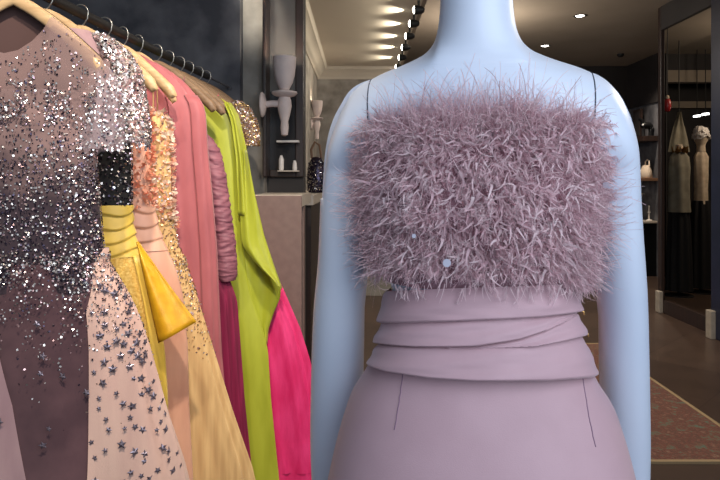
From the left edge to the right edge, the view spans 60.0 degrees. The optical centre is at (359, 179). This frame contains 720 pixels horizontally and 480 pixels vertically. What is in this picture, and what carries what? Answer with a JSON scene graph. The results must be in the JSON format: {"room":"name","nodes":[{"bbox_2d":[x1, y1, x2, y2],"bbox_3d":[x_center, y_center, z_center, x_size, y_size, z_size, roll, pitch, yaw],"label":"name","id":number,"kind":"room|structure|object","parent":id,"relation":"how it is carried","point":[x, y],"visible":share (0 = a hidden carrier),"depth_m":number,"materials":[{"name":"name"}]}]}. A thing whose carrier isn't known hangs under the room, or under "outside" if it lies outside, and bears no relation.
{"room":"clothing store","nodes":[
{"label":"clothing store","id":0,"kind":"room"},
{"bbox_2d":[31,0,242,100],"bbox_3d":[-1.289,-0.150,3.080,1.422,2.900,0.160,0,0,0],"label":"wall","id":1,"kind":"structure","parent":0,"point":[208,34],"depth_m":3.00,"materials":[{"name":"grey paper"}]},
{"bbox_2d":[243,0,266,193],"bbox_3d":[-0.550,-0.150,3.125,0.156,2.900,0.100,0,0,0],"label":"trim","id":2,"kind":"structure","parent":1,"relation":"attached to","point":[252,9],"depth_m":3.08,"materials":[{"name":"grey paint"}]},
{"bbox_2d":[267,0,305,344],"bbox_3d":[-0.379,-0.150,3.223,0.186,2.900,0.115,0,0,0],"label":"wall niche","id":3,"kind":"object","parent":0,"point":[274,184],"visible":0.22,"depth_m":3.17,"materials":[{"name":"grey paint"}]},
{"bbox_2d":[263,0,303,176],"bbox_3d":[-0.378,-0.608,3.083,0.184,1.185,0.165,0,0,0],"label":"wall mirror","id":4,"kind":"object","parent":3,"relation":"attached to","point":[283,20],"visible":0.88,"depth_m":3.15,"materials":[{"name":"black mirror"}]},
{"bbox_2d":[259,55,296,135],"bbox_3d":[-0.384,-0.398,2.970,0.173,0.376,0.124,0,0,0],"label":"wall sconce","id":5,"kind":"object","parent":4,"relation":"attached to","point":[284,66],"visible":1,"depth_m":2.94,"materials":[{"name":"white ceramic"}]},
{"bbox_2d":[270,0,294,91],"bbox_3d":[-0.390,-0.824,3.159,0.130,0.753,0.011,0,0,0],"label":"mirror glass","id":6,"kind":"object","parent":4,"relation":"on","point":[282,12],"depth_m":3.15,"materials":[{"name":"grey mirror"}]},
{"bbox_2d":[276,140,299,142],"bbox_3d":[-0.359,-0.192,3.119,0.110,0.010,0.068,0,0,0],"label":"niche shelf","id":7,"kind":"object","parent":4,"relation":"attached to","point":[277,141],"visible":1,"depth_m":3.08,"materials":[{"name":"white ceramic"}]},
{"bbox_2d":[277,170,299,171],"bbox_3d":[-0.356,-0.045,3.119,0.105,0.006,0.068,0,0,0],"label":"glass shelf","id":8,"kind":"object","parent":4,"relation":"attached to","point":[277,170],"visible":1,"depth_m":3.08,"materials":[{"name":"beige glass"}]},
{"bbox_2d":[279,155,283,169],"bbox_3d":[-0.394,-0.085,3.117,0.026,0.075,0.026,0,0,0],"label":"perfume bottle","id":9,"kind":"object","parent":8,"relation":"on","point":[281,159],"visible":0.93,"depth_m":3.11,"materials":[{"name":"white ceramic"}]},
{"bbox_2d":[292,160,296,169],"bbox_3d":[-0.326,-0.073,3.117,0.024,0.050,0.024,0,0,0],"label":"perfume bottle","id":10,"kind":"object","parent":8,"relation":"on","point":[294,167],"visible":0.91,"depth_m":3.11,"materials":[{"name":"white ceramic"}]},
{"bbox_2d":[306,54,316,190],"bbox_3d":[-0.530,-0.150,5.150,0.100,2.900,3.700,0,0,0],"label":"wall","id":11,"kind":"structure","parent":0,"point":[311,80],"depth_m":5.92,"materials":[{"name":"beige paint"}]},
{"bbox_2d":[311,100,322,138],"bbox_3d":[-0.421,-0.586,6.100,0.124,0.376,0.124,0,0,0],"label":"wall sconce","id":12,"kind":"object","parent":11,"relation":"attached to","point":[316,105],"visible":0.99,"depth_m":6.07,"materials":[{"name":"white ceramic"}]},
{"bbox_2d":[306,0,394,78],"bbox_3d":[-0.005,-1.195,5.150,0.950,0.130,3.700,0,0,0],"label":"trim","id":13,"kind":"structure","parent":11,"relation":"attached to","point":[314,51],"depth_m":6.84,"materials":[{"name":"beige paint"}]},
{"bbox_2d":[317,79,390,295],"bbox_3d":[-0.055,-0.150,7.050,1.050,2.900,0.100,0,0,0],"label":"wall","id":14,"kind":"structure","parent":0,"point":[332,92],"depth_m":7.00,"materials":[{"name":"beige paint"}]},
{"bbox_2d":[309,0,422,65],"bbox_3d":[-0.780,-1.300,3.700,2.440,0.080,6.800,0,0,0],"label":"ceiling","id":15,"kind":"structure","parent":0,"point":[350,32],"depth_m":5.18,"materials":[{"name":"beige paint"}]},
{"bbox_2d":[398,50,406,60],"bbox_3d":[0.399,-1.194,5.900,0.082,0.132,0.064,0,0,0],"label":"lamp","id":16,"kind":"object","parent":15,"relation":"attached to","point":[401,57],"visible":0.96,"depth_m":5.88,"materials":[{"name":"black metal"}]},
{"bbox_2d":[401,39,409,50],"bbox_3d":[0.399,-1.194,5.450,0.082,0.132,0.064,0,0,0],"label":"lamp","id":17,"kind":"object","parent":15,"relation":"attached to","point":[404,47],"visible":0.96,"depth_m":5.43,"materials":[{"name":"black metal"}]},
{"bbox_2d":[404,27,414,39],"bbox_3d":[0.399,-1.194,5.020,0.082,0.132,0.064,0,0,0],"label":"lamp","id":18,"kind":"object","parent":15,"relation":"attached to","point":[408,35],"visible":0.94,"depth_m":5.00,"materials":[{"name":"black metal"}]},
{"bbox_2d":[408,14,419,27],"bbox_3d":[0.399,-1.194,4.620,0.082,0.132,0.064,0,0,0],"label":"lamp","id":19,"kind":"object","parent":15,"relation":"attached to","point":[412,23],"visible":0.98,"depth_m":4.60,"materials":[{"name":"black metal"}]},
{"bbox_2d":[412,0,424,14],"bbox_3d":[0.399,-1.194,4.250,0.082,0.132,0.064,0,0,0],"label":"lamp","id":20,"kind":"object","parent":15,"relation":"attached to","point":[417,9],"visible":1,"depth_m":4.23,"materials":[{"name":"black metal"}]},
{"bbox_2d":[401,0,426,64],"bbox_3d":[0.455,-1.530,4.800,0.030,0.540,9.000,0,0,0],"label":"ceiling","id":21,"kind":"structure","parent":0,"point":[423,1],"depth_m":5.18,"materials":[{"name":"brown paint"}]},
{"bbox_2d":[364,276,719,479],"bbox_3d":[2.500,1.350,5.000,9.000,0.100,10.800,0,0,0],"label":"floor","id":22,"kind":"structure","parent":0,"point":[683,359],"depth_m":4.64,"materials":[{"name":"brown wood"}]},
{"bbox_2d":[43,0,231,89],"bbox_3d":[-0.705,0.421,1.818,0.238,1.758,2.368,0,0,6],"label":"rail","id":23,"kind":"object","parent":22,"relation":"on","point":[65,5],"visible":0.98,"depth_m":1.89,"materials":[{"name":"black metal"}]},
{"bbox_2d":[0,0,99,67],"bbox_3d":[-0.770,-0.350,1.371,0.424,0.238,0.032,0,0,0],"label":"hanger","id":24,"kind":"object","parent":23,"relation":"hanging from","point":[28,6],"visible":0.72,"depth_m":1.37,"materials":[{"name":"brown wood"}]},
{"bbox_2d":[45,0,129,82],"bbox_3d":[-0.759,-0.350,1.491,0.424,0.238,0.032,0,0,0],"label":"hanger","id":25,"kind":"object","parent":23,"relation":"hanging from","point":[70,24],"visible":0.16,"depth_m":1.49,"materials":[{"name":"beige wood"}]},
{"bbox_2d":[70,28,152,162],"bbox_3d":[-0.756,0.278,1.498,0.509,1.274,0.105,0,0,0],"label":"gown","id":26,"kind":"object","parent":25,"relation":"hanging from","point":[110,51],"visible":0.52,"depth_m":1.47,"materials":[{"name":"grey"}]},
{"bbox_2d":[0,0,189,479],"bbox_3d":[-0.767,0.280,1.379,0.906,1.390,0.156,0,0,0],"label":"gown","id":27,"kind":"object","parent":23,"relation":"hanging from","point":[82,397],"visible":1,"depth_m":1.34,"materials":[{"name":"pink fabric"}]},
{"bbox_2d":[39,352,45,359],"bbox_3d":[-0.669,0.373,1.313,0.018,0.017,0.003,-22,-2,-5],"label":"star","id":28,"kind":"object","parent":27,"relation":"on","point":[42,355],"depth_m":1.31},
{"bbox_2d":[59,373,65,380],"bbox_3d":[-0.630,0.415,1.318,0.020,0.019,0.004,-34,-3,14],"label":"star","id":29,"kind":"object","parent":27,"relation":"on","point":[62,376],"depth_m":1.32,"materials":[{"name":"grey metal"}]},
{"bbox_2d":[96,332,102,339],"bbox_3d":[-0.555,0.333,1.334,0.019,0.019,0.003,-23,22,-26],"label":"star","id":30,"kind":"object","parent":27,"relation":"on","point":[99,335],"depth_m":1.33,"materials":[{"name":"grey plastic"}]},
{"bbox_2d":[98,379,106,386],"bbox_3d":[-0.549,0.435,1.330,0.020,0.019,0.004,-1,0,5],"label":"star","id":31,"kind":"object","parent":27,"relation":"on","point":[102,382],"depth_m":1.33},
{"bbox_2d":[100,358,108,366],"bbox_3d":[-0.546,0.389,1.332,0.004,0.021,0.021,0,0,40],"label":"star","id":32,"kind":"object","parent":27,"relation":"on","point":[104,362],"depth_m":1.34,"materials":[{"name":"grey metal"}]},
{"bbox_2d":[100,321,108,327],"bbox_3d":[-0.548,0.312,1.337,0.018,0.017,0.003,28,-15,-20],"label":"star","id":33,"kind":"object","parent":27,"relation":"on","point":[104,324],"depth_m":1.34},
{"bbox_2d":[101,286,108,294],"bbox_3d":[-0.551,0.239,1.346,0.020,0.020,0.004,0,0,-16],"label":"star","id":34,"kind":"object","parent":27,"relation":"on","point":[104,289],"depth_m":1.35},
{"bbox_2d":[101,308,108,315],"bbox_3d":[-0.548,0.283,1.340,0.018,0.019,0.003,-33,10,-19],"label":"star","id":35,"kind":"object","parent":27,"relation":"on","point":[104,311],"depth_m":1.34,"materials":[{"name":"grey metal"}]},
{"bbox_2d":[103,343,111,349],"bbox_3d":[-0.542,0.357,1.334,0.019,0.020,0.004,23,5,-21],"label":"star","id":36,"kind":"object","parent":27,"relation":"on","point":[106,346],"depth_m":1.33,"materials":[{"name":"grey plastic"}]},
{"bbox_2d":[108,364,117,372],"bbox_3d":[-0.531,0.404,1.334,0.020,0.021,0.004,28,-12,-24],"label":"star","id":37,"kind":"object","parent":27,"relation":"on","point":[112,369],"depth_m":1.33,"materials":[{"name":"grey metal"}]},
{"bbox_2d":[110,289,118,297],"bbox_3d":[-0.534,0.246,1.353,0.020,0.021,0.004,14,-7,-39],"label":"star","id":38,"kind":"object","parent":27,"relation":"on","point":[114,293],"depth_m":1.35,"materials":[{"name":"grey plastic"}]},
{"bbox_2d":[112,337,120,344],"bbox_3d":[-0.525,0.346,1.340,0.019,0.020,0.004,31,-28,-26],"label":"star","id":39,"kind":"object","parent":27,"relation":"on","point":[116,341],"depth_m":1.34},
{"bbox_2d":[117,351,124,358],"bbox_3d":[-0.516,0.378,1.340,0.017,0.018,0.003,17,-16,-13],"label":"star","id":40,"kind":"object","parent":27,"relation":"on","point":[120,355],"depth_m":1.34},
{"bbox_2d":[117,439,125,447],"bbox_3d":[-0.509,0.563,1.329,0.020,0.019,0.004,0,0,3],"label":"star","id":41,"kind":"object","parent":27,"relation":"on","point":[121,443],"depth_m":1.34,"materials":[{"name":"silver metal"}]},
{"bbox_2d":[119,400,125,407],"bbox_3d":[-0.508,0.478,1.335,0.017,0.016,0.003,-18,9,-26],"label":"star","id":42,"kind":"object","parent":27,"relation":"on","point":[122,403],"depth_m":1.34,"materials":[{"name":"grey metal"}]},
{"bbox_2d":[119,340,127,347],"bbox_3d":[-0.510,0.355,1.345,0.019,0.018,0.003,-37,9,-7],"label":"star","id":43,"kind":"object","parent":27,"relation":"on","point":[123,343],"depth_m":1.34,"materials":[{"name":"grey plastic"}]},
{"bbox_2d":[124,329,132,337],"bbox_3d":[-0.504,0.332,1.351,0.020,0.019,0.003,-50,15,-24],"label":"star","id":44,"kind":"object","parent":27,"relation":"on","point":[128,333],"depth_m":1.35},
{"bbox_2d":[126,362,133,370],"bbox_3d":[-0.496,0.402,1.345,0.018,0.019,0.003,-23,-5,-23],"label":"star","id":45,"kind":"object","parent":27,"relation":"on","point":[129,366],"depth_m":1.34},
{"bbox_2d":[127,347,135,355],"bbox_3d":[-0.494,0.371,1.349,0.020,0.019,0.004,21,-16,-34],"label":"star","id":46,"kind":"object","parent":27,"relation":"on","point":[131,350],"depth_m":1.35,"materials":[{"name":"grey metal"}]},
{"bbox_2d":[127,403,136,410],"bbox_3d":[-0.489,0.487,1.339,0.020,0.021,0.004,40,-1,-18],"label":"star","id":47,"kind":"object","parent":27,"relation":"on","point":[131,406],"depth_m":1.34,"materials":[{"name":"silver metal"}]},
{"bbox_2d":[130,448,137,456],"bbox_3d":[-0.483,0.582,1.333,0.020,0.021,0.004,0,0,-43],"label":"star","id":48,"kind":"object","parent":27,"relation":"on","point":[133,451],"depth_m":1.34,"materials":[{"name":"silver metal"}]},
{"bbox_2d":[133,338,140,345],"bbox_3d":[-0.487,0.355,1.360,0.004,0.019,0.020,-8,24,44],"label":"star","id":49,"kind":"object","parent":27,"relation":"on","point":[136,342],"depth_m":1.36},
{"bbox_2d":[134,351,141,359],"bbox_3d":[-0.484,0.381,1.354,0.020,0.021,0.004,30,-32,-29],"label":"star","id":50,"kind":"object","parent":27,"relation":"on","point":[137,354],"depth_m":1.36,"materials":[{"name":"grey metal"}]},
{"bbox_2d":[138,374,145,381],"bbox_3d":[-0.474,0.431,1.351,0.019,0.018,0.003,-29,21,-29],"label":"star","id":51,"kind":"object","parent":27,"relation":"on","point":[141,377],"depth_m":1.35,"materials":[{"name":"grey metal"}]},
{"bbox_2d":[138,357,145,364],"bbox_3d":[-0.474,0.396,1.362,0.004,0.021,0.020,-10,-37,33],"label":"star","id":52,"kind":"object","parent":27,"relation":"on","point":[142,360],"depth_m":1.36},
{"bbox_2d":[145,386,152,394],"bbox_3d":[-0.460,0.459,1.359,0.020,0.020,0.004,0,0,-33],"label":"star","id":53,"kind":"object","parent":27,"relation":"on","point":[148,389],"depth_m":1.36,"materials":[{"name":"grey metal"}]},
{"bbox_2d":[150,392,156,399],"bbox_3d":[-0.452,0.472,1.365,0.020,0.019,0.004,10,-8,-44],"label":"star","id":54,"kind":"object","parent":27,"relation":"on","point":[153,396],"depth_m":1.36,"materials":[{"name":"grey metal"}]},
{"bbox_2d":[158,444,166,451],"bbox_3d":[-0.429,0.584,1.356,0.020,0.019,0.003,14,-5,-4],"label":"star","id":55,"kind":"object","parent":27,"relation":"on","point":[162,447],"depth_m":1.36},
{"bbox_2d":[72,4,157,92],"bbox_3d":[-0.745,-0.350,1.651,0.424,0.238,0.032,0,0,0],"label":"hanger","id":56,"kind":"object","parent":23,"relation":"hanging from","point":[150,83],"visible":0.29,"depth_m":1.65,"materials":[{"name":"beige wood"}]},
{"bbox_2d":[97,102,195,407],"bbox_3d":[-0.690,0.381,1.654,0.547,1.477,0.119,0,0,6],"label":"gown","id":57,"kind":"object","parent":56,"relation":"hanging from","point":[163,314],"visible":0.25,"depth_m":1.63,"materials":[{"name":"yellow fabric"}]},
{"bbox_2d":[97,17,176,98],"bbox_3d":[-0.734,-0.350,1.781,0.424,0.238,0.032,0,0,0],"label":"hanger","id":58,"kind":"object","parent":23,"relation":"hanging from","point":[162,83],"visible":0.41,"depth_m":1.77,"materials":[{"name":"beige wood"}]},
{"bbox_2d":[116,55,192,479],"bbox_3d":[-0.734,0.367,1.783,0.521,1.450,0.121,0,0,3],"label":"gown","id":59,"kind":"object","parent":58,"relation":"hanging from","point":[149,235],"visible":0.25,"depth_m":1.77,"materials":[{"name":"pink fabric"}]},
{"bbox_2d":[135,34,153,61],"bbox_3d":[-0.715,-0.350,1.997,0.339,0.238,0.032,0,0,0],"label":"hanger","id":60,"kind":"object","parent":23,"relation":"hanging from","point":[139,52],"visible":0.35,"depth_m":2.00,"materials":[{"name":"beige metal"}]},
{"bbox_2d":[116,54,224,383],"bbox_3d":[-0.715,0.378,2.006,0.630,1.562,0.108,0,0,2],"label":"gown","id":61,"kind":"object","parent":60,"relation":"hanging from","point":[196,231],"visible":0.26,"depth_m":1.98,"materials":[{"name":"pink fabric"}]},
{"bbox_2d":[119,26,176,103],"bbox_3d":[-0.724,-0.350,1.891,0.339,0.238,0.032,0,0,0],"label":"hanger","id":62,"kind":"object","parent":23,"relation":"hanging from","point":[173,100],"visible":0.2,"depth_m":1.90,"materials":[{"name":"beige wood"}]},
{"bbox_2d":[135,90,254,479],"bbox_3d":[-0.720,0.396,1.893,0.898,1.466,0.112,0,0,-1],"label":"gown","id":63,"kind":"object","parent":62,"relation":"hanging from","point":[219,452],"visible":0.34,"depth_m":1.88,"materials":[{"name":"yellow fabric"}]},
{"bbox_2d":[150,44,216,111],"bbox_3d":[-0.702,-0.350,2.137,0.424,0.238,0.032,0,0,0],"label":"hanger","id":64,"kind":"object","parent":23,"relation":"hanging from","point":[207,102],"visible":0.38,"depth_m":2.13,"materials":[{"name":"brown wood"}]},
{"bbox_2d":[183,76,250,460],"bbox_3d":[-0.701,0.441,2.146,0.686,1.598,0.112,0,0,0],"label":"gown","id":65,"kind":"object","parent":64,"relation":"hanging from","point":[225,235],"visible":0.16,"depth_m":2.12,"materials":[{"name":"fabric"}]},
{"bbox_2d":[162,50,225,115],"bbox_3d":[-0.693,-0.350,2.241,0.424,0.238,0.032,0,0,0],"label":"hanger","id":66,"kind":"object","parent":23,"relation":"hanging from","point":[220,108],"visible":0.3,"depth_m":2.24,"materials":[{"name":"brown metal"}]},
{"bbox_2d":[177,56,228,115],"bbox_3d":[-0.684,-0.350,2.346,0.424,0.238,0.032,0,0,0],"label":"hanger","id":67,"kind":"object","parent":23,"relation":"hanging from","point":[211,92],"visible":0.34,"depth_m":2.35,"materials":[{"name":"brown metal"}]},
{"bbox_2d":[204,99,281,479],"bbox_3d":[-0.676,0.467,2.347,0.770,1.637,0.100,0,0,0],"label":"gown","id":68,"kind":"object","parent":67,"relation":"hanging from","point":[257,287],"visible":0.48,"depth_m":2.33,"materials":[{"name":"green fabric"}]},
{"bbox_2d":[183,61,240,118],"bbox_3d":[-0.675,-0.350,2.441,0.424,0.238,0.032,0,0,0],"label":"hanger","id":69,"kind":"object","parent":23,"relation":"hanging from","point":[205,84],"visible":0.23,"depth_m":2.44,"materials":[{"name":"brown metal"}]},
{"bbox_2d":[217,95,310,479],"bbox_3d":[-0.674,0.488,2.449,1.201,1.659,0.126,0,0,-1],"label":"gown","id":70,"kind":"object","parent":69,"relation":"hanging from","point":[289,360],"visible":0.06,"depth_m":2.43,"materials":[{"name":"pink fabric"}]},
{"bbox_2d":[193,66,231,102],"bbox_3d":[-0.666,-0.350,2.551,0.424,0.238,0.032,0,0,0],"label":"hanger","id":71,"kind":"object","parent":23,"relation":"hanging from","point":[215,89],"visible":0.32,"depth_m":2.55,"materials":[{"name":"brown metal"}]},
{"bbox_2d":[231,100,260,147],"bbox_3d":[-0.664,0.479,2.558,0.529,1.672,0.099,0,0,0],"label":"gown","id":72,"kind":"object","parent":71,"relation":"hanging from","point":[249,123],"visible":0.12,"depth_m":2.53,"materials":[{"name":"gold fabric"}]},
{"bbox_2d":[203,70,233,100],"bbox_3d":[-0.657,-0.350,2.646,0.424,0.238,0.032,0,0,0],"label":"hanger","id":73,"kind":"object","parent":23,"relation":"hanging from","point":[226,95],"visible":0.1,"depth_m":2.65,"materials":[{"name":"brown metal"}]},
{"bbox_2d":[255,193,310,340],"bbox_3d":[-0.358,0.681,2.870,0.224,1.237,0.500,0,0,0],"label":"counter","id":74,"kind":"object","parent":22,"relation":"on","point":[282,215],"depth_m":2.62,"materials":[{"name":"beige stone"}]},
{"bbox_2d":[255,193,310,205],"bbox_3d":[-0.358,0.088,2.880,0.224,0.050,0.480,0,0,0],"label":"countertop","id":75,"kind":"structure","parent":74,"relation":"on","point":[306,197],"depth_m":2.76,"materials":[{"name":"beige stone"}]},
{"bbox_2d":[306,191,321,360],"bbox_3d":[-0.366,0.692,4.200,0.208,1.217,1.400,0,0,0],"label":"console","id":76,"kind":"object","parent":22,"relation":"on","point":[313,208],"visible":0.23,"depth_m":3.60,"materials":[{"name":"beige"}]},
{"bbox_2d":[306,141,323,192],"bbox_3d":[-0.283,-0.085,4.047,0.134,0.337,0.086,0,0,0],"label":"bag","id":77,"kind":"object","parent":76,"relation":"on","point":[315,169],"visible":0.84,"depth_m":4.02,"materials":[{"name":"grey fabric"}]},
{"bbox_2d":[310,0,650,479],"bbox_3d":[0.159,0.480,0.889,0.541,1.639,0.355,0,0,11],"label":"mannequin","id":78,"kind":"object","parent":22,"relation":"on","point":[486,29],"visible":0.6,"depth_m":0.85},
{"bbox_2d":[327,52,644,479],"bbox_3d":[0.158,0.511,0.834,0.596,1.350,0.327,0,0,11],"label":"dress","id":79,"kind":"object","parent":78,"relation":"attached to","point":[488,371],"visible":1,"depth_m":0.77,"materials":[{"name":"purple fabric"}]},
{"bbox_2d":[643,219,656,275],"bbox_3d":[3.809,0.926,8.795,0.378,0.747,0.850,0,0,0],"label":"base cabinet","id":80,"kind":"object","parent":22,"relation":"on","point":[649,227],"visible":0.27,"depth_m":8.40,"materials":[{"name":"black paint"}]},
{"bbox_2d":[646,206,651,220],"bbox_3d":[3.930,0.450,8.470,0.080,0.205,0.080,0,0,0],"label":"candlestick","id":81,"kind":"object","parent":80,"relation":"on","point":[648,219],"visible":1,"depth_m":8.46,"materials":[{"name":"white ceramic"}]},
{"bbox_2d":[586,343,719,463],"bbox_3d":[1.200,1.294,3.886,1.400,0.012,2.072,0,0,0],"label":"rug","id":82,"kind":"object","parent":22,"relation":"on","point":[681,433],"visible":0.12,"depth_m":3.22,"materials":[{"name":"brown carpet"}]},
{"bbox_2d":[665,144,693,297],"bbox_3d":[3.584,0.449,7.000,0.300,1.703,0.300,0,0,0],"label":"mannequin","id":83,"kind":"object","parent":22,"relation":"on","point":[679,262],"visible":1,"depth_m":6.92},
{"bbox_2d":[663,300,705,331],"bbox_3d":[2.980,1.235,5.620,0.040,0.130,0.920,0,0,0],"label":"trim","id":84,"kind":"structure","parent":22,"relation":"on","point":[694,318],"depth_m":5.67,"materials":[{"name":"brown wood"}]},
{"bbox_2d":[688,126,710,294],"bbox_3d":[3.941,0.336,7.200,0.300,1.927,0.300,0,0,0],"label":"mannequin","id":85,"kind":"object","parent":22,"relation":"on","point":[700,214],"visible":0.95,"depth_m":7.13},
{"bbox_2d":[403,0,710,65],"bbox_3d":[2.285,-1.750,4.800,3.630,0.100,9.000,0,0,0],"label":"ceiling","id":86,"kind":"structure","parent":0,"point":[610,28],"depth_m":7.08,"materials":[{"name":"brown paint"}]},
{"bbox_2d":[573,14,586,17],"bbox_3d":[2.274,-1.694,6.438,0.132,0.011,0.132,0,0,0],"label":"recessed light","id":87,"kind":"object","parent":86,"relation":"in","point":[578,15],"visible":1,"depth_m":6.42,"materials":[{"name":"white metal"}]},
{"bbox_2d":[665,29,670,111],"bbox_3d":[3.406,-1.278,6.900,0.076,1.044,0.075,0,0,0],"label":"lantern","id":88,"kind":"object","parent":86,"relation":"hanging from","point":[667,100],"visible":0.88,"depth_m":6.89,"materials":[{"name":"red glass"}]},
{"bbox_2d":[668,41,689,151],"bbox_3d":[3.892,-1.071,7.605,0.268,1.458,0.090,0,0,0],"label":"hanging shawl","id":89,"kind":"object","parent":86,"relation":"hanging from","point":[678,135],"visible":0.88,"depth_m":7.58,"materials":[{"name":"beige fabric"}]},
{"bbox_2d":[577,66,626,106],"bbox_3d":[2.200,-0.200,9.350,3.800,3.000,0.100,0,0,0],"label":"wall","id":90,"kind":"structure","parent":0,"point":[616,76],"depth_m":9.30,"materials":[{"name":"black paint"}]},
{"bbox_2d":[627,53,657,276],"bbox_3d":[4.015,-0.200,8.820,0.070,3.000,0.960,0,0,0],"label":"wall","id":91,"kind":"structure","parent":0,"point":[648,150],"depth_m":8.64,"materials":[{"name":"grey paint"}]},
{"bbox_2d":[637,136,657,143],"bbox_3d":[3.900,-0.558,8.820,0.200,0.070,0.920,0,0,0],"label":"wall shelf","id":92,"kind":"object","parent":91,"relation":"attached to","point":[641,139],"visible":0.49,"depth_m":8.36,"materials":[{"name":"brown wood"}]},
{"bbox_2d":[633,109,642,136],"bbox_3d":[3.923,-0.793,8.800,0.034,0.400,0.240,0,0,0],"label":"picture frame","id":93,"kind":"object","parent":92,"relation":"on","point":[637,113],"visible":0.71,"depth_m":8.77,"materials":[{"name":"brown wood"}]},
{"bbox_2d":[634,111,639,135],"bbox_3d":[3.908,-0.793,8.800,0.004,0.340,0.180,0,0,0],"label":"picture","id":94,"kind":"object","parent":93,"relation":"attached to","point":[636,113],"depth_m":8.77},
{"bbox_2d":[637,117,652,135],"bbox_3d":[3.880,-0.724,8.470,0.208,0.260,0.098,0,0,0],"label":"figurine","id":95,"kind":"object","parent":92,"relation":"on","point":[644,125],"visible":0.87,"depth_m":8.44,"materials":[{"name":"black paint"}]},
{"bbox_2d":[641,178,657,180],"bbox_3d":[3.900,-0.007,8.630,0.200,0.040,0.540,0,0,0],"label":"wall shelf","id":96,"kind":"object","parent":91,"relation":"attached to","point":[642,179],"visible":0.51,"depth_m":8.36,"materials":[{"name":"brown wood"}]},
{"bbox_2d":[641,159,652,177],"bbox_3d":[3.900,-0.157,8.500,0.160,0.259,0.240,0,0,0],"label":"handbag","id":97,"kind":"object","parent":96,"relation":"on","point":[646,172],"visible":0.9,"depth_m":8.42,"materials":[{"name":"beige leather"}]},
{"bbox_2d":[658,7,664,299],"bbox_3d":[2.970,-0.200,6.140,0.040,3.000,0.060,0,0,0],"label":"door frame","id":98,"kind":"structure","parent":0,"point":[661,33],"depth_m":6.11,"materials":[{"name":"brown wood"}]},
{"bbox_2d":[655,290,662,312],"bbox_3d":[2.940,1.195,6.122,0.040,0.210,0.085,0,0,0],"label":"plinth block","id":99,"kind":"object","parent":98,"relation":"attached to","point":[658,294],"depth_m":6.09,"materials":[{"name":"stone"}]},
{"bbox_2d":[665,53,666,272],"bbox_3d":[4.112,-0.250,8.980,0.015,3.100,1.240,0,0,0],"label":"wall","id":100,"kind":"structure","parent":0,"point":[665,53],"depth_m":8.37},
{"bbox_2d":[661,0,710,29],"bbox_3d":[2.970,-1.585,5.630,0.040,0.230,0.960,0,0,0],"label":"wall","id":101,"kind":"structure","parent":0,"point":[673,12],"depth_m":5.75,"materials":[{"name":"brown paint"}]},
{"bbox_2d":[667,84,710,222],"bbox_3d":[5.560,-0.250,9.650,2.880,3.100,0.100,0,0,0],"label":"wall","id":102,"kind":"structure","parent":0,"point":[688,92],"depth_m":9.60,"materials":[{"name":"black paint"}]},
{"bbox_2d":[671,101,710,108],"bbox_3d":[5.510,-1.150,9.550,2.780,0.100,0.100,0,0,0],"label":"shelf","id":103,"kind":"structure","parent":102,"relation":"attached to","point":[674,104],"depth_m":9.50,"materials":[{"name":"brown paint"}]},
{"bbox_2d":[668,35,710,53],"bbox_3d":[5.000,-1.840,7.225,4.000,0.080,4.950,0,0,0],"label":"ceiling","id":104,"kind":"structure","parent":0,"point":[699,46],"depth_m":8.49,"materials":[{"name":"brown paint"}]},
{"bbox_2d":[702,50,708,115],"bbox_3d":[4.769,-1.345,8.600,0.094,0.911,0.032,0,0,0],"label":"lamp","id":105,"kind":"object","parent":104,"relation":"hanging from","point":[705,113],"visible":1,"depth_m":8.59,"materials":[{"name":"white"}]},
{"bbox_2d":[711,0,719,340],"bbox_3d":[2.950,-0.200,5.030,0.100,3.000,0.240,0,0,0],"label":"door frame","id":106,"kind":"structure","parent":0,"point":[715,4],"depth_m":5.08,"materials":[{"name":"black wood"}]},
{"bbox_2d":[706,309,715,338],"bbox_3d":[2.882,1.185,5.120,0.045,0.230,0.080,0,0,0],"label":"plinth block","id":107,"kind":"object","parent":106,"relation":"attached to","point":[710,314],"depth_m":5.08,"materials":[{"name":"stone"}]},
{"bbox_3d":[6.950,-0.250,7.200,0.100,3.100,4.800,0,0,0],"label":"wall","id":108,"kind":"structure","parent":0,"visible":0},
{"bbox_2d":[668,70,710,83],"bbox_3d":[5.510,-1.485,8.975,2.780,0.170,0.150,0,0,0],"label":"trim","id":109,"kind":"structure","parent":108,"relation":"attached to","point":[686,76],"depth_m":8.90,"materials":[{"name":"brown paint"}]},
{"bbox_2d":[668,54,710,69],"bbox_3d":[5.510,-1.685,8.940,2.780,0.230,0.080,0,0,0],"label":"trim","id":110,"kind":"structure","parent":108,"relation":"attached to","point":[687,61],"depth_m":8.90,"materials":[{"name":"brown wood"}]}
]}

